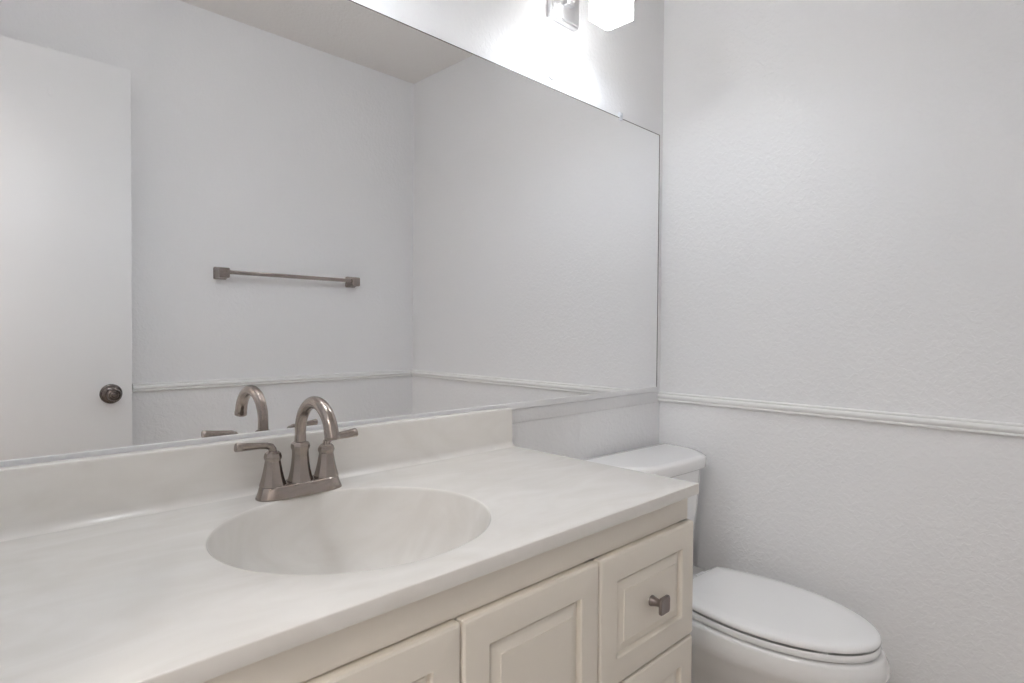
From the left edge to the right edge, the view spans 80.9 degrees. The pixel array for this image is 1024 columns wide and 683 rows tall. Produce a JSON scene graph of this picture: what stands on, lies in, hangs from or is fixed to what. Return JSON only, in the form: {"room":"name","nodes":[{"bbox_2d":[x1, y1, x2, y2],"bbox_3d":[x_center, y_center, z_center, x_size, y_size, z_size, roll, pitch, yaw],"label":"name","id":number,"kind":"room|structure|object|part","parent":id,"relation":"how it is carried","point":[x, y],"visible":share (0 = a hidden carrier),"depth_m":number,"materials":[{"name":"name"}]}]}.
{"room":"bathroom","nodes":[
{"label":"bathroom","id":0,"kind":"room"},
{"bbox_2d":[352,0,663,459],"bbox_3d":[-0.224,-0.108,1.457,2.220,2.420,0.110,-1,2,-45],"label":"wall","id":1,"kind":"structure","parent":0,"point":[614,71],"depth_m":1.79,"materials":[{"name":"white paint"}]},
{"bbox_2d":[0,407,514,541],"bbox_3d":[-0.436,0.227,1.133,1.224,0.098,0.036,-1,2,-45],"label":"backsplash","id":2,"kind":"structure","parent":1,"relation":"attached to","point":[53,496],"depth_m":1.02,"materials":[{"name":"stone"}]},
{"bbox_2d":[0,0,659,467],"bbox_3d":[-0.186,-0.271,1.404,1.966,0.908,0.011,-1,2,-45],"label":"wall mirror","id":3,"kind":"object","parent":1,"relation":"attached to","point":[218,218],"visible":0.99,"depth_m":1.16,"materials":[{"name":"clear glass"}]},
{"bbox_2d":[512,392,657,423],"bbox_3d":[0.244,0.198,1.850,0.752,0.039,0.003,-1,2,-45],"label":"trim","id":4,"kind":"structure","parent":1,"relation":"attached to","point":[579,407],"depth_m":1.81,"materials":[{"name":"white paint"}]},
{"bbox_2d":[547,0,633,30],"bbox_3d":[0.217,-0.937,1.639,0.118,0.164,0.221,-1,2,-45],"label":"wall sconce","id":5,"kind":"object","parent":1,"relation":"attached to","point":[607,14],"visible":1,"depth_m":1.63,"materials":[{"name":"white glass"}]},
{"bbox_3d":[0.218,-0.959,1.637,0.048,0.030,0.177,-1,2,-45],"label":"arm","id":6,"kind":"part","parent":5,"relation":"part of","materials":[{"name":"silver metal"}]},
{"bbox_3d":[0.263,-0.901,1.593,0.088,0.094,0.088,-1,2,-45],"label":"lamp shade","id":7,"kind":"part","parent":5,"relation":"part of","materials":[{"name":"white glass"}]},
{"bbox_3d":[0.263,-0.868,1.593,0.029,0.029,0.029,-1,2,-45],"label":"bulb","id":8,"kind":"part","parent":5,"relation":"part of","materials":[{"name":"white glass"}]},
{"bbox_2d":[659,0,1023,682],"bbox_3d":[1.131,-0.101,1.589,0.110,2.420,1.612,-1,2,-45],"label":"wall","id":9,"kind":"structure","parent":0,"point":[843,180],"depth_m":1.67,"materials":[{"name":"white paint"}]},
{"bbox_2d":[657,392,1023,437],"bbox_3d":[1.045,0.207,1.589,0.018,0.032,1.502,-1,2,-45],"label":"chair rail","id":10,"kind":"object","parent":9,"relation":"attached to","point":[905,419],"visible":1,"depth_m":1.67,"materials":[{"name":"white paint"}]},
{"bbox_3d":[0.155,1.159,0.174,3.510,0.060,2.512,-1,2,-45],"label":"floor","id":11,"kind":"structure","parent":0,"visible":0},
{"bbox_2d":[202,498,692,682],"bbox_3d":[-0.257,0.707,0.955,1.218,0.808,0.582,-1,2,-45],"label":"vanity cabinet","id":12,"kind":"object","parent":11,"relation":"on","point":[613,604],"visible":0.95,"depth_m":0.89,"materials":[{"name":"beige wood"}]},
{"bbox_2d":[0,407,698,682],"bbox_3d":[-0.261,0.317,0.958,1.224,0.270,0.559,-1,2,-45],"label":"countertop","id":13,"kind":"structure","parent":12,"relation":"on","point":[163,565],"depth_m":0.90,"materials":[{"name":"white stone"}]},
{"bbox_2d":[234,396,357,501],"bbox_3d":[-0.386,0.186,1.089,0.182,0.181,0.182,0,1,-3],"label":"faucet","id":14,"kind":"object","parent":13,"relation":"on","point":[273,486],"visible":1,"depth_m":1.08,"materials":[{"name":"silver metal"}]},
{"bbox_3d":[-0.444,0.184,1.043,0.071,0.026,0.015,-1,2,-45],"label":"lever","id":15,"kind":"part","parent":14,"relation":"part of","materials":[{"name":"silver metal"}]},
{"bbox_3d":[-0.388,0.265,1.101,0.159,0.023,0.055,-1,2,-45],"label":"plate","id":16,"kind":"part","parent":14,"relation":"part of","materials":[{"name":"silver metal"}]},
{"bbox_3d":[-0.344,0.141,1.056,0.025,0.090,0.141,-1,2,-45],"label":"spout","id":17,"kind":"part","parent":14,"relation":"part of","materials":[{"name":"silver metal"}]},
{"bbox_3d":[-0.330,0.183,1.156,0.071,0.026,0.015,-1,2,-45],"label":"lever","id":18,"kind":"part","parent":14,"relation":"part of","materials":[{"name":"silver metal"}]},
{"bbox_3d":[-0.174,0.680,0.678,0.287,0.639,0.017,-1,2,-45],"label":"door","id":19,"kind":"part","parent":12,"relation":"part of","materials":[{"name":"beige wood"}]},
{"bbox_3d":[0.032,0.677,0.883,0.287,0.639,0.017,-1,2,-45],"label":"door","id":20,"kind":"part","parent":12,"relation":"part of","materials":[{"name":"beige wood"}]},
{"bbox_3d":[0.247,0.467,1.090,0.306,0.224,0.017,-1,2,-45],"label":"drawer","id":21,"kind":"part","parent":12,"relation":"part of","materials":[{"name":"beige wood"}]},
{"bbox_3d":[0.245,0.685,1.095,0.306,0.202,0.017,-1,2,-45],"label":"drawer","id":22,"kind":"part","parent":12,"relation":"part of","materials":[{"name":"beige wood"}]},
{"bbox_3d":[0.262,0.468,1.075,0.031,0.031,0.030,-1,2,-45],"label":"knob","id":23,"kind":"part","parent":12,"relation":"part of","materials":[{"name":"grey metal"}]},
{"bbox_2d":[584,443,890,682],"bbox_3d":[0.608,0.731,1.658,0.458,0.746,0.763,-1,1,-42],"label":"toilet","id":24,"kind":"object","parent":11,"relation":"on","point":[747,627],"visible":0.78,"depth_m":1.50,"materials":[{"name":"white ceramic"}]},
{"bbox_3d":[0.431,0.372,1.853,0.458,0.038,0.224,-1,1,-42],"label":"tank lid","id":25,"kind":"part","parent":24,"relation":"part of","materials":[{"name":"white ceramic"}]},
{"bbox_3d":[0.427,0.555,1.859,0.424,0.328,0.201,-1,1,-42],"label":"tank","id":26,"kind":"part","parent":24,"relation":"part of","materials":[{"name":"white ceramic"}]},
{"bbox_3d":[0.687,0.716,1.568,0.342,0.016,0.484,-1,1,-42],"label":"seat","id":27,"kind":"part","parent":24,"relation":"part of","materials":[{"name":"white plastic"}]},
{"bbox_3d":[0.687,0.694,1.568,0.342,0.017,0.484,-1,1,-42],"label":"seat lid","id":28,"kind":"part","parent":24,"relation":"part of","materials":[{"name":"white plastic"}]},
{"bbox_3d":[0.658,0.917,1.603,0.361,0.377,0.606,-1,1,-42],"label":"bowl","id":29,"kind":"part","parent":24,"relation":"part of","materials":[{"name":"white ceramic"}]}
]}

